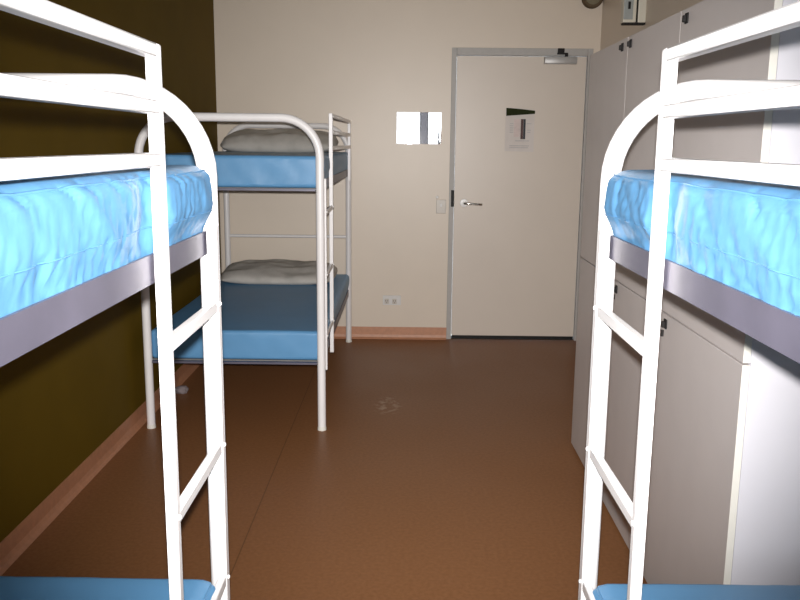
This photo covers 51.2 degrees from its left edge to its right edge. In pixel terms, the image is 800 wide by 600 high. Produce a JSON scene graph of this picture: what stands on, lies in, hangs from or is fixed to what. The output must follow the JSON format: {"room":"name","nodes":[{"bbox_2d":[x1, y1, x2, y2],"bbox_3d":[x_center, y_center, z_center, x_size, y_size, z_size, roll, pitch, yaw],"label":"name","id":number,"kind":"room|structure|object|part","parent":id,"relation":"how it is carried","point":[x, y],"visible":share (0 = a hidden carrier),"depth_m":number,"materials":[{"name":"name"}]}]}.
{"room":"hostel dormitory room","nodes":[
{"label":"hostel dormitory room","id":0,"kind":"room"},
{"bbox_2d":[0,0,221,541],"bbox_3d":[-1.399,-0.380,2.271,0.100,2.750,7.774,1,11,1],"label":"wall","id":1,"kind":"structure","parent":0,"point":[61,399],"depth_m":3.53,"materials":[{"name":"green paint"}]},
{"bbox_2d":[0,363,201,575],"bbox_3d":[-1.348,0.931,2.502,0.026,0.088,7.544,1,11,1],"label":"baseboard","id":2,"kind":"structure","parent":1,"relation":"attached to","point":[43,515],"depth_m":3.43,"materials":[{"name":"wood"}]},
{"bbox_2d":[2,338,646,599],"bbox_3d":[-0.012,1.036,2.522,2.900,0.100,7.774,1,11,1],"label":"floor","id":3,"kind":"structure","parent":0,"point":[448,469],"depth_m":3.52,"materials":[{"name":"brown laminate"}]},
{"bbox_2d":[0,0,229,599],"bbox_3d":[-0.847,0.474,0.909,0.922,1.583,1.955,1,11,1],"label":"bunk bed","id":4,"kind":"object","parent":3,"relation":"on","point":[23,330],"visible":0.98,"depth_m":1.35,"materials":[{"name":"white metal"}]},
{"bbox_3d":[-0.395,-0.265,0.643,0.021,0.022,1.333,1,11,1],"label":"guard rail","id":5,"kind":"part","parent":4,"relation":"part of","materials":[{"name":"white metal"}]},
{"bbox_3d":[-0.396,-0.181,0.659,0.021,0.022,1.333,1,11,1],"label":"guard rail","id":6,"kind":"part","parent":4,"relation":"part of","materials":[{"name":"white metal"}]},
{"bbox_3d":[-0.396,-0.101,0.674,0.021,0.022,1.333,1,11,1],"label":"guard rail","id":7,"kind":"part","parent":4,"relation":"part of","materials":[{"name":"white metal"}]},
{"bbox_3d":[-0.428,0.051,0.825,0.033,0.048,1.868,1,11,1],"label":"rail","id":8,"kind":"part","parent":4,"relation":"part of","materials":[{"name":"grey metal"}]},
{"bbox_2d":[0,165,212,317],"bbox_3d":[-0.834,-0.027,0.814,0.889,0.173,1.882,1,11,1],"label":"mattress","id":9,"kind":"object","parent":4,"relation":"on","point":[58,234],"visible":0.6,"depth_m":1.07,"materials":[{"name":"blue fabric"}]},
{"bbox_2d":[0,576,215,599],"bbox_3d":[-0.842,0.840,0.917,0.884,0.151,1.878,1,11,1],"label":"mattress","id":10,"kind":"object","parent":4,"relation":"on","point":[11,587],"visible":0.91,"depth_m":1.76,"materials":[{"name":"blue fabric"}]},
{"bbox_3d":[-0.393,0.227,1.424,0.021,1.278,0.021,1,11,1],"label":"ladder rail","id":11,"kind":"part","parent":4,"relation":"part of","materials":[{"name":"white metal"}]},
{"bbox_3d":[-0.391,0.319,1.806,0.021,0.957,0.021,1,11,1],"label":"ladder rail","id":12,"kind":"part","parent":4,"relation":"part of","materials":[{"name":"white metal"}]},
{"bbox_2d":[175,385,188,393],"bbox_3d":[-1.266,0.515,4.833,0.082,0.046,0.074,1,11,1],"label":"paper scrap","id":13,"kind":"object","parent":3,"relation":"on","point":[180,389],"visible":0.95,"depth_m":4.81,"materials":[{"name":"white paper"}]},
{"bbox_2d":[134,112,351,430],"bbox_3d":[-0.808,-0.300,5.035,0.922,1.583,1.955,1,11,1],"label":"bunk bed","id":14,"kind":"object","parent":3,"relation":"on","point":[254,120],"visible":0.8,"depth_m":4.18,"materials":[{"name":"white metal"}]},
{"bbox_3d":[-0.827,0.312,4.178,0.825,0.010,0.024,1,11,1],"label":"rail","id":15,"kind":"part","parent":14,"relation":"part of","materials":[{"name":"grey metal"}]},
{"bbox_3d":[-0.816,0.132,5.116,0.856,0.007,1.862,1,11,1],"label":"board","id":16,"kind":"part","parent":14,"relation":"part of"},
{"bbox_2d":[151,274,348,359],"bbox_3d":[-0.802,0.054,5.102,0.881,0.151,1.876,1,11,1],"label":"mattress","id":17,"kind":"object","parent":14,"relation":"on","point":[279,322],"visible":0.54,"depth_m":4.41,"materials":[{"name":"blue fabric"}]},
{"bbox_2d":[220,259,337,284],"bbox_3d":[-0.822,-0.196,5.706,0.780,0.134,0.477,1,11,1],"label":"pillow","id":18,"kind":"object","parent":17,"relation":"on","point":[271,271],"visible":0.87,"depth_m":5.54,"materials":[{"name":"fabric"}]},
{"bbox_2d":[165,151,347,187],"bbox_3d":[-0.794,-0.793,4.942,0.882,0.156,1.876,1,11,1],"label":"mattress","id":19,"kind":"object","parent":14,"relation":"on","point":[234,169],"visible":0.66,"depth_m":4.02,"materials":[{"name":"blue fabric"}]},
{"bbox_2d":[220,128,338,152],"bbox_3d":[-0.798,-1.059,5.569,0.771,0.170,0.448,0,11,-2],"label":"pillow","id":20,"kind":"object","parent":19,"relation":"on","point":[245,140],"visible":0.71,"depth_m":5.38,"materials":[{"name":"fabric"}]},
{"bbox_3d":[-0.819,-0.533,4.020,0.825,0.010,0.024,1,11,1],"label":"rail","id":21,"kind":"part","parent":14,"relation":"part of","materials":[{"name":"grey metal"}]},
{"bbox_3d":[-0.808,-0.714,4.958,0.856,0.007,1.862,1,11,1],"label":"board","id":22,"kind":"part","parent":14,"relation":"part of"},
{"bbox_3d":[-0.802,-0.469,5.975,0.909,1.568,0.041,1,11,1],"label":"head frame","id":23,"kind":"part","parent":14,"relation":"part of","materials":[{"name":"white metal"}]},
{"bbox_3d":[-0.372,-0.119,4.134,0.021,0.957,0.021,1,11,1],"label":"ladder rail","id":24,"kind":"part","parent":14,"relation":"part of","materials":[{"name":"white metal"}]},
{"bbox_3d":[-0.366,-0.342,4.456,0.021,1.278,0.021,1,11,1],"label":"ladder rail","id":25,"kind":"part","parent":14,"relation":"part of","materials":[{"name":"white metal"}]},
{"bbox_3d":[-0.389,-0.724,4.951,0.033,0.048,1.868,1,11,1],"label":"rail","id":26,"kind":"part","parent":14,"relation":"part of","materials":[{"name":"grey metal"}]},
{"bbox_3d":[-0.397,0.122,5.110,0.033,0.048,1.868,1,11,1],"label":"rail","id":27,"kind":"part","parent":14,"relation":"part of","materials":[{"name":"grey metal"}]},
{"bbox_3d":[-0.355,-0.920,5.037,0.021,0.022,1.333,1,11,1],"label":"guard rail","id":28,"kind":"part","parent":14,"relation":"part of","materials":[{"name":"white metal"}]},
{"bbox_3d":[-0.354,-1.000,5.021,0.021,0.022,1.333,1,11,1],"label":"guard rail","id":29,"kind":"part","parent":14,"relation":"part of","materials":[{"name":"white metal"}]},
{"bbox_3d":[-0.353,-1.085,5.006,0.021,0.022,1.333,1,11,1],"label":"guard rail","id":30,"kind":"part","parent":14,"relation":"part of","materials":[{"name":"white metal"}]},
{"bbox_3d":[-0.347,-1.020,5.709,0.021,0.408,0.026,1,11,1],"label":"guard post","id":31,"kind":"part","parent":14,"relation":"part of","materials":[{"name":"white metal"}]},
{"bbox_2d":[571,37,627,466],"bbox_3d":[1.088,-0.130,3.565,0.530,1.827,0.657,1,11,1],"label":"locker","id":32,"kind":"object","parent":3,"relation":"on","point":[608,66],"visible":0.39,"depth_m":3.66,"materials":[{"name":"white metal"}]},
{"bbox_3d":[0.841,0.307,3.650,0.018,0.908,0.656,1,11,1],"label":"door","id":33,"kind":"part","parent":32,"relation":"part of","materials":[{"name":"grey metal"}]},
{"bbox_3d":[0.850,-0.587,3.482,0.018,0.902,0.656,1,11,1],"label":"door","id":34,"kind":"part","parent":32,"relation":"part of","materials":[{"name":"grey laminate"}]},
{"bbox_2d":[602,11,681,549],"bbox_3d":[1.081,-0.013,2.942,0.530,1.827,0.609,1,11,1],"label":"locker","id":35,"kind":"object","parent":3,"relation":"on","point":[646,46],"visible":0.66,"depth_m":2.99,"materials":[{"name":"white metal"}]},
{"bbox_3d":[0.834,0.424,3.027,0.018,0.908,0.608,1,11,1],"label":"door","id":36,"kind":"part","parent":35,"relation":"part of","materials":[{"name":"grey metal"}]},
{"bbox_3d":[0.843,-0.470,2.859,0.018,0.902,0.608,1,11,1],"label":"door","id":37,"kind":"part","parent":35,"relation":"part of","materials":[{"name":"grey laminate"}]},
{"bbox_2d":[578,0,799,599],"bbox_3d":[0.860,0.493,0.900,0.922,1.583,1.955,1,11,0],"label":"bunk bed","id":38,"kind":"object","parent":3,"relation":"on","point":[777,328],"visible":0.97,"depth_m":1.38,"materials":[{"name":"white metal"}]},
{"bbox_3d":[0.415,0.327,1.800,0.021,0.957,0.021,1,11,0],"label":"ladder rail","id":39,"kind":"part","parent":38,"relation":"part of","materials":[{"name":"white metal"}]},
{"bbox_3d":[0.416,0.236,1.419,0.021,1.278,0.021,1,11,0],"label":"ladder rail","id":40,"kind":"part","parent":38,"relation":"part of","materials":[{"name":"white metal"}]},
{"bbox_2d":[593,584,799,599],"bbox_3d":[0.848,0.856,0.913,0.883,0.152,1.877,1,11,0],"label":"mattress","id":41,"kind":"object","parent":38,"relation":"on","point":[606,591],"visible":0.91,"depth_m":1.77,"materials":[{"name":"blue fabric"}]},
{"bbox_2d":[604,170,799,315],"bbox_3d":[0.856,-0.010,0.805,0.887,0.174,1.880,1,11,0],"label":"mattress","id":42,"kind":"object","parent":38,"relation":"on","point":[744,236],"visible":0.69,"depth_m":1.12,"materials":[{"name":"blue fabric"}]},
{"bbox_3d":[0.450,0.061,0.820,0.033,0.048,1.868,1,11,0],"label":"rail","id":43,"kind":"part","parent":38,"relation":"part of","materials":[{"name":"grey metal"}]},
{"bbox_3d":[0.420,-0.092,0.668,0.021,0.022,1.333,1,11,0],"label":"guard rail","id":44,"kind":"part","parent":38,"relation":"part of","materials":[{"name":"white metal"}]},
{"bbox_3d":[0.421,-0.172,0.653,0.021,0.022,1.333,1,11,0],"label":"guard rail","id":45,"kind":"part","parent":38,"relation":"part of","materials":[{"name":"white metal"}]},
{"bbox_3d":[0.421,-0.256,0.637,0.021,0.022,1.333,1,11,0],"label":"guard rail","id":46,"kind":"part","parent":38,"relation":"part of","materials":[{"name":"white metal"}]},
{"bbox_2d":[643,0,799,584],"bbox_3d":[1.074,0.104,2.317,0.530,1.827,0.659,1,11,1],"label":"locker","id":47,"kind":"object","parent":3,"relation":"on","point":[724,495],"visible":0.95,"depth_m":2.10,"materials":[{"name":"white metal"}]},
{"bbox_3d":[0.828,0.541,2.403,0.018,0.908,0.658,1,11,1],"label":"door","id":48,"kind":"part","parent":47,"relation":"part of","materials":[{"name":"grey metal"}]},
{"bbox_3d":[0.836,-0.353,2.235,0.018,0.902,0.658,1,11,1],"label":"door","id":49,"kind":"part","parent":47,"relation":"part of","materials":[{"name":"grey laminate"}]},
{"bbox_2d":[213,0,602,327],"bbox_3d":[0.043,-1.073,6.029,2.700,2.750,0.100,1,11,1],"label":"wall","id":50,"kind":"structure","parent":0,"point":[364,63],"depth_m":5.92,"materials":[{"name":"beige paint"}]},
{"bbox_2d":[334,326,445,339],"bbox_3d":[-0.488,0.241,6.218,1.665,0.088,0.026,1,11,1],"label":"baseboard","id":51,"kind":"structure","parent":50,"relation":"attached to","point":[419,333],"depth_m":6.22,"materials":[{"name":"wood"}]},
{"bbox_2d":[383,295,400,304],"bbox_3d":[-0.060,0.002,6.175,0.135,0.072,0.014,1,11,1],"label":"power outlet","id":52,"kind":"object","parent":50,"relation":"attached to","point":[387,299],"visible":1,"depth_m":6.17,"materials":[{"name":"plastic"}]},
{"bbox_2d":[397,112,441,143],"bbox_3d":[0.136,-1.224,5.946,0.318,0.222,0.006,1,11,1],"label":"mirror","id":53,"kind":"object","parent":50,"relation":"attached to","point":[412,127],"visible":1,"depth_m":5.94,"materials":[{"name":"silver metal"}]},
{"bbox_2d":[436,200,445,213],"bbox_3d":[0.298,-0.676,6.044,0.072,0.100,0.012,1,11,1],"label":"light switch","id":54,"kind":"object","parent":50,"relation":"attached to","point":[440,204],"visible":1,"depth_m":6.04,"materials":[{"name":"plastic"}]},
{"bbox_2d":[453,338,572,339],"bbox_3d":[0.838,0.284,6.278,0.915,0.006,0.065,1,11,1],"label":"trim","id":55,"kind":"structure","parent":50,"relation":"attached to","point":[453,338],"depth_m":6.25,"materials":[{"name":"plastic"}]},
{"bbox_2d":[451,48,586,338],"bbox_3d":[0.846,-0.735,6.023,0.908,2.084,0.104,1,11,1],"label":"door","id":56,"kind":"structure","parent":50,"relation":"in","point":[516,219],"depth_m":6.04,"materials":[{"name":"paint"}]},
{"bbox_3d":[0.523,-0.689,5.994,0.137,0.023,0.023,1,11,1],"label":"lever","id":57,"kind":"part","parent":56,"relation":"part of","materials":[{"name":"silver metal"}]},
{"bbox_2d":[505,108,534,151],"bbox_3d":[0.853,-1.210,5.940,0.206,0.306,0.010,1,11,1],"label":"notice","id":58,"kind":"object","parent":56,"relation":"attached to","point":[519,125],"visible":1,"depth_m":5.94,"materials":[{"name":"paper"}]},
{"bbox_2d":[514,119,519,136],"bbox_3d":[0.832,-1.223,5.934,0.044,0.125,0.001,1,11,1],"label":"picture","id":59,"kind":"object","parent":58,"relation":"attached to","point":[516,121],"depth_m":5.93},
{"bbox_2d":[520,119,523,138],"bbox_3d":[0.867,-1.215,5.935,0.018,0.140,0.001,1,11,1],"label":"picture","id":60,"kind":"object","parent":58,"relation":"attached to","point":[521,120],"depth_m":5.94},
{"bbox_2d":[523,119,525,138],"bbox_3d":[0.884,-1.215,5.934,0.015,0.140,0.001,1,11,1],"label":"picture","id":61,"kind":"object","parent":58,"relation":"attached to","point":[524,120],"depth_m":5.93},
{"bbox_3d":[1.135,-1.724,5.821,0.077,0.060,0.028,1,11,1],"label":"closer arm","id":62,"kind":"part","parent":56,"relation":"part of"},
{"bbox_2d":[446,48,593,340],"bbox_3d":[0.849,-0.740,6.072,0.988,2.095,0.101,1,11,1],"label":"trim","id":63,"kind":"structure","parent":50,"relation":"attached to","point":[537,52],"depth_m":5.94,"materials":[{"name":"metal"}]},
{"bbox_3d":[0.379,-0.734,6.029,0.022,0.120,0.003,1,11,1],"label":"latch plate","id":64,"kind":"part","parent":63,"relation":"part of","materials":[{"name":"metal"}]},
{"bbox_2d":[581,0,602,8],"bbox_3d":[1.327,-2.086,5.746,0.148,0.148,0.056,1,11,1],"label":"round fixture","id":65,"kind":"object","parent":50,"relation":"attached to","point":[591,4],"visible":1,"depth_m":5.74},
{"bbox_2d":[600,0,702,49],"bbox_3d":[1.402,-0.349,2.246,0.100,2.750,7.774,1,11,1],"label":"wall","id":66,"kind":"structure","parent":0,"point":[612,31],"depth_m":5.13,"materials":[{"name":"beige paint"}]},
{"bbox_2d":[620,0,646,25],"bbox_3d":[1.324,-1.712,4.709,0.130,0.305,0.073,1,11,1],"label":"control box","id":67,"kind":"object","parent":66,"relation":"attached to","point":[633,12],"visible":1,"depth_m":4.70,"materials":[{"name":"beige plastic"}]},
{"bbox_3d":[1.287,-1.715,4.682,0.052,0.270,0.008,1,11,1],"label":"panel","id":68,"kind":"part","parent":67,"relation":"part of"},
{"bbox_3d":[1.325,-1.569,4.743,0.126,0.010,0.050,1,11,1],"label":"plate","id":69,"kind":"part","parent":67,"relation":"part of","materials":[{"name":"metal"}]}
]}

